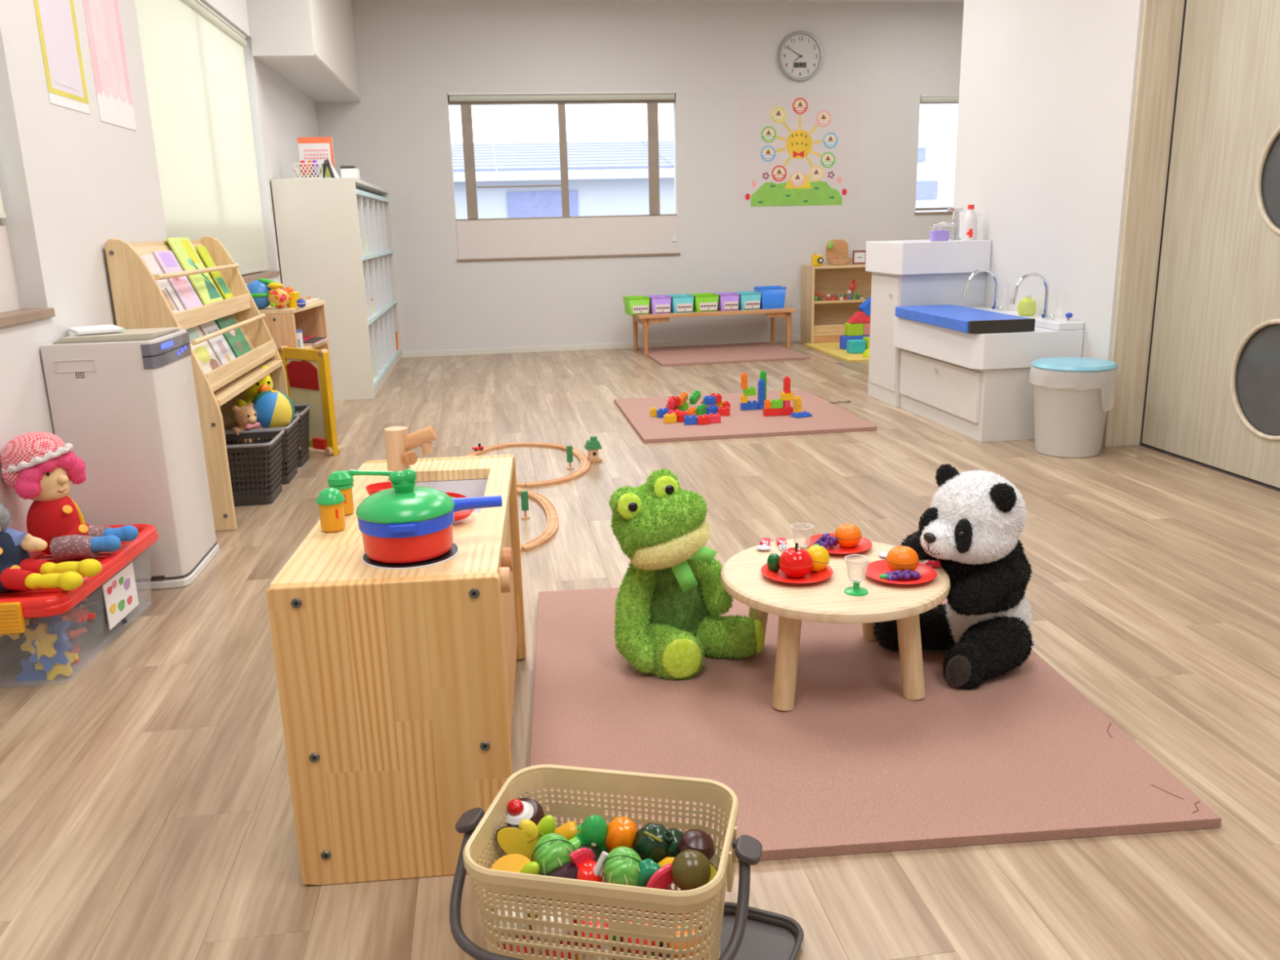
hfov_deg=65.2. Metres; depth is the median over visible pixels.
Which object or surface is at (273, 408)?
beach ball
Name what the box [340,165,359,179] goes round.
tissue box
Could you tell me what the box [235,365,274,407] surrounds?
chick
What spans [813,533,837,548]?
grapes
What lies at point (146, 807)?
floor
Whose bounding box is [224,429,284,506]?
storage basket
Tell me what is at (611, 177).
house
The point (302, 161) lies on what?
ball
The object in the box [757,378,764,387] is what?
building block
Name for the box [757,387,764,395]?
building block
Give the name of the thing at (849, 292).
toy figure
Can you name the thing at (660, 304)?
bin
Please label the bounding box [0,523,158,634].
bin
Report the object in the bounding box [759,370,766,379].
building block
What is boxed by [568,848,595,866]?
slice
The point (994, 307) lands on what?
tap
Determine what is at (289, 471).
storage basket
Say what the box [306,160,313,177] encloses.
ball
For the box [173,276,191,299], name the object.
print
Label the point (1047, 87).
wall
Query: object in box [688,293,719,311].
bin
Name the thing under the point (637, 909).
radish
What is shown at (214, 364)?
print
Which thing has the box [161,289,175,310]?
print
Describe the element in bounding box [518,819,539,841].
lemon wedge
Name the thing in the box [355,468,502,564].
saucepan
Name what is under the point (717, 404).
building block
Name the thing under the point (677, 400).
building block
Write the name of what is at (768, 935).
tray
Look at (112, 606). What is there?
print
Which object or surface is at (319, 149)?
calendar
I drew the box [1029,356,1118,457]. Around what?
waste bin
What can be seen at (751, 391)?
building block
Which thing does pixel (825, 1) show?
ceiling
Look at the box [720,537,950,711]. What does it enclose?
round table
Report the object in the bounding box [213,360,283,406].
shelf
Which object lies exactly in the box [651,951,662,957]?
radish
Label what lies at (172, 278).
print
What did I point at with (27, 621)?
block
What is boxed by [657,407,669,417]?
building block
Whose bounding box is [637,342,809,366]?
foam mat
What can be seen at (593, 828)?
pepper
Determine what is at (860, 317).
block
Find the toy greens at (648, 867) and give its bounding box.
[636,858,661,887]
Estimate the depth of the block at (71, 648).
2.43 m
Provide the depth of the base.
2.94 m
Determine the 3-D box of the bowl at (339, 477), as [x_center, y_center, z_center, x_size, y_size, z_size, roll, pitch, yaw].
[-0.546,-0.006,1.821,0.047,0.021,0.047,-3,14,-8]
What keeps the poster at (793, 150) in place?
attached to the wall at (411, 54)
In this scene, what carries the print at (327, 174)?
attached to the calendar at (319, 149)
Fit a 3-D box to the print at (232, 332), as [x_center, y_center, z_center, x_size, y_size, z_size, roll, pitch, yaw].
[-1.677,-0.611,4.107,0.001,0.044,0.075,-26,16,-2]
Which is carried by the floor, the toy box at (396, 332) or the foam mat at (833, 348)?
the foam mat at (833, 348)
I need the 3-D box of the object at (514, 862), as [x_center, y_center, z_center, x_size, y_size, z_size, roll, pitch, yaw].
[-0.169,0.518,1.318,0.059,0.040,0.040,-3,14,-7]
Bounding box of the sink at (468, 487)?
[415,478,488,512]
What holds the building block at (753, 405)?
on the foam mat at (827, 417)
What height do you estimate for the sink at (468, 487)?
0.050 m
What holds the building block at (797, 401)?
on the building block at (797, 409)
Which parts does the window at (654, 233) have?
sash post, sash rail, sash post, sill, sash post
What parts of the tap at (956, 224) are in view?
spout, lever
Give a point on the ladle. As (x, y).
(339, 477)
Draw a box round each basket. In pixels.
[224,415,299,484]
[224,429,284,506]
[258,404,311,467]
[292,162,324,178]
[449,764,762,959]
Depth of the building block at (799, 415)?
5.15 m
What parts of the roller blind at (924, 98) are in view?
head rail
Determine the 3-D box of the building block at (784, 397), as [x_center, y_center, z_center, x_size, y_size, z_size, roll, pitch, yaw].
[0.764,-0.439,5.208,0.062,0.046,0.031,-3,14,-8]
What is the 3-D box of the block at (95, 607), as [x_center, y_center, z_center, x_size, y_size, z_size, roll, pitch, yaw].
[-1.433,0.338,2.590,0.097,0.035,0.090,5,16,23]
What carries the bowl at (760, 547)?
on the spoon at (765, 542)
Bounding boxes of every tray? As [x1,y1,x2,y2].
[299,296,319,304]
[719,902,804,959]
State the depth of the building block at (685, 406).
5.43 m
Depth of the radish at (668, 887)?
1.41 m
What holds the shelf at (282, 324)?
on the floor
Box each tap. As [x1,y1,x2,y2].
[384,425,436,479]
[930,208,963,239]
[963,268,1003,310]
[1009,272,1054,319]
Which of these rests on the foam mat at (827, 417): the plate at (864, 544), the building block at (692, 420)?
the building block at (692, 420)
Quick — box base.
[135,542,219,590]
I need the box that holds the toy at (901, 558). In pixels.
[885,546,919,571]
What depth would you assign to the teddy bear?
4.00 m
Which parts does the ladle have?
handle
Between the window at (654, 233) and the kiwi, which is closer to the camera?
the kiwi
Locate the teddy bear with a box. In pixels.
[231,402,263,443]
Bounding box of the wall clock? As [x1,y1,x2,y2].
[777,31,822,81]
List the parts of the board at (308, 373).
post, rail, panel, rail, post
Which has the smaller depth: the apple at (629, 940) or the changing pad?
the apple at (629, 940)
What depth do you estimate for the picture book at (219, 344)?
3.86 m
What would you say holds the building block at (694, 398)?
on the foam mat at (827, 417)
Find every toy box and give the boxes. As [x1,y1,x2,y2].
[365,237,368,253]
[395,331,398,350]
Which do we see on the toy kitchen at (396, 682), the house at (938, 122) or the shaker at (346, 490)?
the shaker at (346, 490)
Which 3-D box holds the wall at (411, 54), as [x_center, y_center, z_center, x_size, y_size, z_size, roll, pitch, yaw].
[0.505,-2.459,8.213,5.985,2.680,0.140,-3,14,-8]
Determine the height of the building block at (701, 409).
0.046 m
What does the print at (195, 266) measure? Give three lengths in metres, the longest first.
0.138 x 0.127 x 0.001 m
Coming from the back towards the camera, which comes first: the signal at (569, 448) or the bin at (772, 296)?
the bin at (772, 296)
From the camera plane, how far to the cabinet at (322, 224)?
6.01 m
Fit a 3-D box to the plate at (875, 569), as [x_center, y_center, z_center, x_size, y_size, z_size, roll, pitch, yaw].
[0.552,0.200,2.129,0.154,0.013,0.154,-3,14,-8]
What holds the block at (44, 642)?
in the bin at (120, 592)
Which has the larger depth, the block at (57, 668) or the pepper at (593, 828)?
the block at (57, 668)
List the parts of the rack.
panel, panel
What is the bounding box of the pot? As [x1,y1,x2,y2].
[361,524,453,564]
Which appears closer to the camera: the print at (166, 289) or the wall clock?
the print at (166, 289)
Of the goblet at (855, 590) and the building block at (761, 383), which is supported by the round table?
the goblet at (855, 590)
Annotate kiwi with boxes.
[671,849,711,890]
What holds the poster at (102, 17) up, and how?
attached to the wall at (72, 182)
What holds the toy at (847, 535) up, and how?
on the plate at (864, 544)
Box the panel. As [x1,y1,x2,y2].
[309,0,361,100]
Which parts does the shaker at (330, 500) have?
dome lid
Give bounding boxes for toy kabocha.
[633,822,674,862]
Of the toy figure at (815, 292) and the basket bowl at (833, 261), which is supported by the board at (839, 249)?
the basket bowl at (833, 261)
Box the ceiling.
[506,0,964,2]
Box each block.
[0,617,30,639]
[14,657,47,681]
[20,622,57,660]
[26,643,73,653]
[27,639,71,671]
[28,618,39,628]
[32,617,40,624]
[34,650,78,680]
[38,613,70,647]
[60,608,95,622]
[65,626,86,639]
[65,631,77,643]
[66,619,86,630]
[67,644,79,665]
[76,602,105,613]
[80,582,105,606]
[80,597,104,602]
[80,607,108,636]
[90,617,128,635]
[649,407,657,416]
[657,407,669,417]
[663,413,676,423]
[666,398,674,408]
[666,404,677,410]
[667,409,680,414]
[668,395,680,405]
[675,410,689,422]
[677,400,688,410]
[679,391,688,405]
[684,414,697,425]
[685,406,696,416]
[688,390,701,404]
[696,404,707,415]
[696,414,710,425]
[702,395,715,404]
[706,404,719,414]
[707,413,720,422]
[709,393,722,403]
[711,400,724,407]
[717,406,729,415]
[722,400,730,409]
[740,372,747,382]
[740,381,747,388]
[740,394,747,403]
[740,400,758,410]
[742,386,755,395]
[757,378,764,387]
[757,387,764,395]
[757,394,764,402]
[757,401,764,408]
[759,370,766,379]
[762,408,781,416]
[764,399,771,408]
[770,398,782,408]
[780,391,793,400]
[781,405,793,415]
[782,385,790,393]
[782,400,790,408]
[783,376,791,386]
[790,411,812,417]
[792,395,801,405]
[792,404,801,413]
[839,335,869,349]
[844,322,863,336]
[846,311,870,323]
[846,339,866,353]
[857,297,871,315]
[862,336,870,349]
[862,348,869,357]
[863,322,870,335]
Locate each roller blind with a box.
[0,190,6,217]
[134,0,269,275]
[447,91,675,101]
[920,93,959,102]
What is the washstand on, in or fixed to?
on the floor
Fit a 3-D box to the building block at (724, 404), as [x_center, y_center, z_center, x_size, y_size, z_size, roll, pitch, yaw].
[0.467,-0.403,5.407,0.031,0.046,0.031,-8,16,-24]
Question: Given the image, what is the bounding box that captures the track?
[464,442,590,551]
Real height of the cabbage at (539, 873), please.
0.042 m
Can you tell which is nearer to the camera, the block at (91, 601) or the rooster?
the block at (91, 601)
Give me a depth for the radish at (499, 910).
1.29 m
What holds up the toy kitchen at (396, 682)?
on the floor
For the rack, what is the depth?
3.47 m
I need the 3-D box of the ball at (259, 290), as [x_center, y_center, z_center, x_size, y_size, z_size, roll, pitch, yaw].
[-1.819,-0.889,4.774,0.152,0.144,0.152,9,18,35]
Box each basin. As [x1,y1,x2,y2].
[865,239,991,275]
[893,316,1084,369]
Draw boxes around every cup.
[284,286,299,307]
[318,502,345,532]
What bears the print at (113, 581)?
on the bin at (120, 592)
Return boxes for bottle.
[929,223,949,241]
[962,204,977,239]
[1017,293,1036,315]
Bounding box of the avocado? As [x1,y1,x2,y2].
[577,842,601,862]
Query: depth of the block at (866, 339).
7.59 m
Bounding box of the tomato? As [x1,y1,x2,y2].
[577,859,602,882]
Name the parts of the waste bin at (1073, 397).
lid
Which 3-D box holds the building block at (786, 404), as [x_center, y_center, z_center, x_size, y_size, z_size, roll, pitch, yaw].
[0.765,-0.402,5.217,0.031,0.046,0.031,-3,14,-8]
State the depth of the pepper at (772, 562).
2.15 m
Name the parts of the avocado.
stem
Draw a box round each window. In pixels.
[0,217,55,327]
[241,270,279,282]
[447,94,679,261]
[914,102,958,214]
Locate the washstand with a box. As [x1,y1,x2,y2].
[865,239,991,407]
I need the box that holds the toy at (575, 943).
[574,942,585,959]
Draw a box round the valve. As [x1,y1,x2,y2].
[1065,312,1072,321]
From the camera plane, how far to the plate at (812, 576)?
2.13 m
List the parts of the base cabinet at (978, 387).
door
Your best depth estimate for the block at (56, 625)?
2.32 m
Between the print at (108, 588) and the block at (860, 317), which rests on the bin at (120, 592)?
the print at (108, 588)
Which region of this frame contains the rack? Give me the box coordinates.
[104,235,289,531]
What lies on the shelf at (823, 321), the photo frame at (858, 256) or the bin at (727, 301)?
the photo frame at (858, 256)
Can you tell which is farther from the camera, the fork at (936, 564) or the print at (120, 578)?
the print at (120, 578)
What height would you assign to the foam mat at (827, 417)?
0.019 m
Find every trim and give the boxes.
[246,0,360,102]
[1102,0,1184,447]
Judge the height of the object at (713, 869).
0.048 m
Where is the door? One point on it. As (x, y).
(1212, 402)
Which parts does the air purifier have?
grip frame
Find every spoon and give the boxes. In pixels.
[755,537,771,550]
[878,551,888,557]
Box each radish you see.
[493,900,524,937]
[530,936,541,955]
[536,910,569,943]
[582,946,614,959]
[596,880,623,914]
[636,909,663,919]
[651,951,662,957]
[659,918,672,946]
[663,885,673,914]
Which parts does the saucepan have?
lid knob, lid stem, lid, handle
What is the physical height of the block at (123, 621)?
0.049 m
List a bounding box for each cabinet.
[271,177,401,400]
[893,306,1084,442]
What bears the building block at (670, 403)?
on the foam mat at (827, 417)
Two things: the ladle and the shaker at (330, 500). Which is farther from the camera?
the ladle
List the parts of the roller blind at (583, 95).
head rail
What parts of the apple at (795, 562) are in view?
stem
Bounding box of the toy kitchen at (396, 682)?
[266,425,526,884]
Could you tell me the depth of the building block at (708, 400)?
5.33 m
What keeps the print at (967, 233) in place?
attached to the bottle at (970, 220)
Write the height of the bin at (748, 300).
0.131 m
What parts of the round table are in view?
leg, leg, leg, leg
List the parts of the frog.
arm, leg, arm, leg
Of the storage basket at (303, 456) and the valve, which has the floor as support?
the storage basket at (303, 456)
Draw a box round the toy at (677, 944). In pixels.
[667,924,700,958]
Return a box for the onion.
[677,828,715,861]
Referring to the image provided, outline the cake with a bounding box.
[506,797,545,826]
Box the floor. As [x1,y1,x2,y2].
[0,341,1279,959]
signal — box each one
[520,490,529,519]
[566,445,573,469]
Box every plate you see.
[760,563,833,583]
[804,533,872,554]
[862,560,937,584]
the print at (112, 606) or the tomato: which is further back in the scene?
the print at (112, 606)
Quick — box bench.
[627,306,795,355]
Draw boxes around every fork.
[775,537,787,550]
[920,560,941,568]
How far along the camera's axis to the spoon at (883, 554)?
2.25 m
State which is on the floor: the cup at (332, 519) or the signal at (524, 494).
the signal at (524, 494)
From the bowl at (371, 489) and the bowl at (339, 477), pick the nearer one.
the bowl at (339, 477)
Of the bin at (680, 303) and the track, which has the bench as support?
the bin at (680, 303)
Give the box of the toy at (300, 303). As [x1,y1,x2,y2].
[296,298,306,307]
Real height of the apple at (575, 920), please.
0.042 m
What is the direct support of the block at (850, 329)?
on the block at (842, 344)
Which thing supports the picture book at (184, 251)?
on the rack
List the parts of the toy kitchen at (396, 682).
panel, panel, dial knob, control rail, door, dial knob, door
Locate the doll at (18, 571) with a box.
[0,502,102,592]
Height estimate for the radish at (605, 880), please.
0.042 m
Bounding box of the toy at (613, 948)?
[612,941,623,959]
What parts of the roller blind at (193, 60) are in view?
head rail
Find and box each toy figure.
[814,291,817,301]
[817,293,821,301]
[847,289,851,299]
[856,292,859,299]
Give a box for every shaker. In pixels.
[315,487,345,532]
[328,482,354,515]
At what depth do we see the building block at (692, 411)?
5.21 m
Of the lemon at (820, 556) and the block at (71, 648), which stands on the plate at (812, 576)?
the lemon at (820, 556)
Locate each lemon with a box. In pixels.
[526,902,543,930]
[556,899,582,909]
[806,545,829,572]
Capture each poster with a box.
[33,0,89,114]
[82,0,136,130]
[737,94,861,206]
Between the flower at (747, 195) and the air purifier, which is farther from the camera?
the flower at (747, 195)
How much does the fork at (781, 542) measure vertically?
0.011 m
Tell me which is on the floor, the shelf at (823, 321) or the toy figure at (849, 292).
the shelf at (823, 321)
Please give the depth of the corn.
1.32 m
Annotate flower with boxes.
[745,193,750,199]
[751,180,756,186]
[836,176,841,182]
[841,188,846,195]
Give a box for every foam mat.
[529,587,1221,863]
[613,389,876,443]
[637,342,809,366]
[804,342,869,362]
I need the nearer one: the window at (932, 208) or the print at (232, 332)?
the print at (232, 332)
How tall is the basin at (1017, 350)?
0.160 m
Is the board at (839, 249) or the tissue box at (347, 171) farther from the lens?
the board at (839, 249)
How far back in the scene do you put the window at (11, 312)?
2.72 m
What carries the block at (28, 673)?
in the bin at (120, 592)
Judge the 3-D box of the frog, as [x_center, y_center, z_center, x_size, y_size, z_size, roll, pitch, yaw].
[0.093,0.204,2.276,0.302,0.473,0.308,12,20,43]
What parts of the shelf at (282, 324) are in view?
panel, panel, shelf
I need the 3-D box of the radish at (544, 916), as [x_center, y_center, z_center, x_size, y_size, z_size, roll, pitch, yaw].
[-0.112,0.575,1.296,0.045,0.042,0.047,-3,14,-8]
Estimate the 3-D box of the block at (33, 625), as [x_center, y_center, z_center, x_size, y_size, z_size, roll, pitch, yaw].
[-1.478,0.361,2.504,0.091,0.038,0.097,7,16,29]
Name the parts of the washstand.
door, splash panel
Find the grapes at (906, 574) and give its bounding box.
[879,568,920,581]
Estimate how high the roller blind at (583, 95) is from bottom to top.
0.062 m
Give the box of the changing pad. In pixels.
[895,304,1035,333]
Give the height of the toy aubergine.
0.053 m
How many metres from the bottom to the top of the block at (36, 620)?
0.039 m
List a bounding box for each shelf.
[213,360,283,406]
[257,300,336,422]
[373,352,395,380]
[800,263,871,343]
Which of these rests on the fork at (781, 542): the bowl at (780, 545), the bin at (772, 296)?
the bowl at (780, 545)
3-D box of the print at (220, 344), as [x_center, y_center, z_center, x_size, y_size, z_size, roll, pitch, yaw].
[-1.627,-0.518,3.890,0.001,0.051,0.070,-26,16,-2]
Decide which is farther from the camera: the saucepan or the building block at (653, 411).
the building block at (653, 411)
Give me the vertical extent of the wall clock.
0.374 m
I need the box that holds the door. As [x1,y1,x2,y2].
[1139,0,1279,492]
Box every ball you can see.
[246,278,275,308]
[251,390,294,428]
[266,282,291,308]
[299,160,307,177]
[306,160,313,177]
[311,160,319,177]
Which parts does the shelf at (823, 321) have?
panel, shelf, shelf, shelf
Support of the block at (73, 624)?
in the bin at (120, 592)
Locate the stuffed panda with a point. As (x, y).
(974, 523)
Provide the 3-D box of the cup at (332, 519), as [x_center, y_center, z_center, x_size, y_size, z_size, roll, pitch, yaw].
[-0.534,0.061,1.734,0.041,0.050,0.041,-13,19,-39]
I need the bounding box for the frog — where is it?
[608,467,764,680]
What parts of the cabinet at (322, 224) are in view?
panel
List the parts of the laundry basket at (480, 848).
bail handle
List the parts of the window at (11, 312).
sill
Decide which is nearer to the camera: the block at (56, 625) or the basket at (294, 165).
the block at (56, 625)
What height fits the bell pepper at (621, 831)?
0.062 m
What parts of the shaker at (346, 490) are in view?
dome lid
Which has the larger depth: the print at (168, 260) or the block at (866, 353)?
the block at (866, 353)
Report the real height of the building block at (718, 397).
0.054 m
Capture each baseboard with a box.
[0,625,35,668]
[402,335,800,357]
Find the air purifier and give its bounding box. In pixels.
[40,326,219,590]
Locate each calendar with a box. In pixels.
[297,137,334,177]
[320,159,339,177]
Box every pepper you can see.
[568,814,608,853]
[605,816,637,853]
[766,553,779,572]
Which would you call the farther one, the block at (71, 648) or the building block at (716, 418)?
the building block at (716, 418)
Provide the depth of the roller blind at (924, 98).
8.26 m
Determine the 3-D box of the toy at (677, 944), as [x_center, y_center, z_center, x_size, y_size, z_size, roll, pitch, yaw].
[0.057,0.580,1.259,0.045,0.042,0.047,-3,14,-8]
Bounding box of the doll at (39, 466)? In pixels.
[0,431,137,561]
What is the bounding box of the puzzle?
[302,335,328,345]
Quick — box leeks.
[593,851,608,882]
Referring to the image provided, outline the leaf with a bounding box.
[827,240,833,248]
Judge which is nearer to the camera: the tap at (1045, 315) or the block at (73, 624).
the block at (73, 624)
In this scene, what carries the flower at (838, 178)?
on the poster at (793, 150)
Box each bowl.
[327,470,354,485]
[365,481,392,495]
[444,492,474,521]
[755,545,771,550]
[778,544,787,547]
[827,257,852,265]
[845,558,869,580]
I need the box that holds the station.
[584,435,601,462]
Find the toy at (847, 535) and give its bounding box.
[834,523,862,547]
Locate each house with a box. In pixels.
[451,139,675,219]
[915,103,958,212]
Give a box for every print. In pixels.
[106,586,111,594]
[109,603,115,614]
[111,579,116,588]
[117,599,124,611]
[118,576,123,585]
[123,577,130,590]
[126,595,132,604]
[158,252,177,267]
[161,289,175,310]
[164,288,179,311]
[171,277,180,281]
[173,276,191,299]
[180,240,200,263]
[186,327,199,340]
[187,258,195,266]
[191,262,216,289]
[194,346,210,364]
[204,279,221,299]
[209,358,220,369]
[216,276,230,293]
[216,339,227,353]
[224,353,231,361]
[229,329,235,336]
[235,340,244,352]
[308,163,330,177]
[966,231,973,235]
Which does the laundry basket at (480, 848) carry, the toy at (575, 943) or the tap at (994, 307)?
the toy at (575, 943)
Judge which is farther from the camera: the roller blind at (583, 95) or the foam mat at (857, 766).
the roller blind at (583, 95)
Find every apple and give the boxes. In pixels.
[502,935,533,954]
[540,941,571,959]
[567,907,583,936]
[581,911,608,949]
[622,916,655,955]
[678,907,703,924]
[778,542,813,577]
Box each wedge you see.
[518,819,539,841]
[537,814,555,838]
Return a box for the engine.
[471,443,484,450]
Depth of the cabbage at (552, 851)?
1.33 m
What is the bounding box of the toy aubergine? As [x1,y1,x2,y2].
[535,862,577,900]
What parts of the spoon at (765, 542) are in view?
printed handle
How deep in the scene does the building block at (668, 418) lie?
5.08 m
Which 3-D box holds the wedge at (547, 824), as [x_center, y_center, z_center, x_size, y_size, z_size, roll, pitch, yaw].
[-0.131,0.484,1.385,0.028,0.046,0.025,-6,15,-16]
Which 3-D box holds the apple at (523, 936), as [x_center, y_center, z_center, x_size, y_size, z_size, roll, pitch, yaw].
[-0.163,0.618,1.320,0.045,0.042,0.047,-3,14,-8]
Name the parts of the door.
glass, glass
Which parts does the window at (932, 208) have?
sill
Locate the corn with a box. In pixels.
[657,857,675,866]
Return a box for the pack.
[67,324,124,335]
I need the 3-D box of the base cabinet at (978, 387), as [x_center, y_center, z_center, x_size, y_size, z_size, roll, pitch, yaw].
[1.678,-0.549,4.962,0.508,0.531,0.947,-3,14,-8]
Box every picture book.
[140,254,184,313]
[151,250,203,310]
[165,237,223,305]
[186,325,221,373]
[195,245,233,299]
[198,320,235,365]
[214,314,252,358]
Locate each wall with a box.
[0,0,319,646]
[315,0,964,357]
[951,0,1185,446]
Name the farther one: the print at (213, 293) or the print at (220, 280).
the print at (220, 280)
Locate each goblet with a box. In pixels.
[791,522,813,549]
[844,554,870,595]
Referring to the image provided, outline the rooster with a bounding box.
[848,280,856,298]
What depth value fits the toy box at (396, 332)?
7.87 m
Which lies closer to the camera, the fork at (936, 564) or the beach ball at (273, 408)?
the fork at (936, 564)
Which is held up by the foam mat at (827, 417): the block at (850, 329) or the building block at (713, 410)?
the building block at (713, 410)
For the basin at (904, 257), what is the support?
in the washstand
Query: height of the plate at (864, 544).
0.013 m
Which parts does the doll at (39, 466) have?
lace trim, trouser leg, trouser leg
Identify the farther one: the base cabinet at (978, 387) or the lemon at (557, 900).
the base cabinet at (978, 387)
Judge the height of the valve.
0.038 m
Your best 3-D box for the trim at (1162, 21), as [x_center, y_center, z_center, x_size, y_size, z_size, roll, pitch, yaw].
[2.098,-1.450,4.098,0.168,2.680,0.020,-3,14,-8]
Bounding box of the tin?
[296,329,303,348]
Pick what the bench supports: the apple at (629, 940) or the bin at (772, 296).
the bin at (772, 296)
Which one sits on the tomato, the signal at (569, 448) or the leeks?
the leeks
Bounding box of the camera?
[811,253,823,266]
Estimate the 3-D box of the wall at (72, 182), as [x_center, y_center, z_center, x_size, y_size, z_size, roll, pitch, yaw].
[-1.756,-1.007,2.747,0.140,2.680,10.670,-3,14,-8]
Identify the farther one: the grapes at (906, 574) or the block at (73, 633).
the block at (73, 633)
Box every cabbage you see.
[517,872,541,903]
[531,832,575,875]
[602,846,641,886]
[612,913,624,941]
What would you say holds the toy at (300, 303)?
on the shelf at (282, 324)
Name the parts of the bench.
leg, cross rail, leg, leg, leg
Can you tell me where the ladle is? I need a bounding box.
[327,469,392,485]
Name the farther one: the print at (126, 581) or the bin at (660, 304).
the bin at (660, 304)
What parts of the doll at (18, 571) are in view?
trouser leg, trouser leg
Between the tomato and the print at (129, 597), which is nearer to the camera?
the tomato
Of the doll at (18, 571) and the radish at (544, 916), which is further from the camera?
the doll at (18, 571)
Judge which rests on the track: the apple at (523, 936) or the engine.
the engine
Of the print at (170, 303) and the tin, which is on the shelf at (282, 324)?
the tin
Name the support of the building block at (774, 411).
on the foam mat at (827, 417)
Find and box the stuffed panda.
[872,463,1035,690]
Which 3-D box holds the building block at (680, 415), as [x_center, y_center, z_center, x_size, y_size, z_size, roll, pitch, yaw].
[0.213,-0.326,5.131,0.062,0.046,0.062,-12,18,-35]
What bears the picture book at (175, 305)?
on the rack
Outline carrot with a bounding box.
[554,821,582,839]
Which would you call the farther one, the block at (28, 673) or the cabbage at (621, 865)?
the block at (28, 673)
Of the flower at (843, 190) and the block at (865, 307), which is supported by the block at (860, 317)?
the block at (865, 307)
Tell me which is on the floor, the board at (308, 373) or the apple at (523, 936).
the board at (308, 373)
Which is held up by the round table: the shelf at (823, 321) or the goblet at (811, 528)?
the goblet at (811, 528)
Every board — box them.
[277,345,340,455]
[826,239,852,265]
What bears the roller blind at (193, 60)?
attached to the wall at (72, 182)
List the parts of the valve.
knob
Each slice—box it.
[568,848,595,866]
[645,863,672,888]
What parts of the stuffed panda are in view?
leg, arm, arm, leg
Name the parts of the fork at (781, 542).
printed handle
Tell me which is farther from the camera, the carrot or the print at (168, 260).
the print at (168, 260)
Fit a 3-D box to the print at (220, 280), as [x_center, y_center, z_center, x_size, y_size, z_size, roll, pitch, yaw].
[-1.750,-0.817,4.198,0.001,0.070,0.096,-26,16,-2]
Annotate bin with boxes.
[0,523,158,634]
[622,295,650,315]
[644,294,671,314]
[666,293,694,313]
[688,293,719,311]
[714,292,740,311]
[734,291,761,310]
[753,285,786,309]
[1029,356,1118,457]
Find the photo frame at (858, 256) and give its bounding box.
[852,250,866,264]
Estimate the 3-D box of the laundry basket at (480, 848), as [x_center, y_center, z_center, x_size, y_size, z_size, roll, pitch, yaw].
[-0.045,0.570,1.335,0.411,0.239,0.288,2,15,12]
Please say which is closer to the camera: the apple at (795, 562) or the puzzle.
the apple at (795, 562)
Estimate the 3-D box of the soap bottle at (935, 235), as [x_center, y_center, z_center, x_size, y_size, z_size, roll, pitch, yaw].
[1.585,-1.309,5.290,0.100,0.088,0.050,-3,14,-8]
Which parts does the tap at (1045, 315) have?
handle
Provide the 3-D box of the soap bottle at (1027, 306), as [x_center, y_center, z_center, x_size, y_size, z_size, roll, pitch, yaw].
[1.864,-0.844,4.813,0.086,0.105,0.086,-3,14,-8]
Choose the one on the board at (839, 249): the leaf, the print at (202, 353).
the leaf

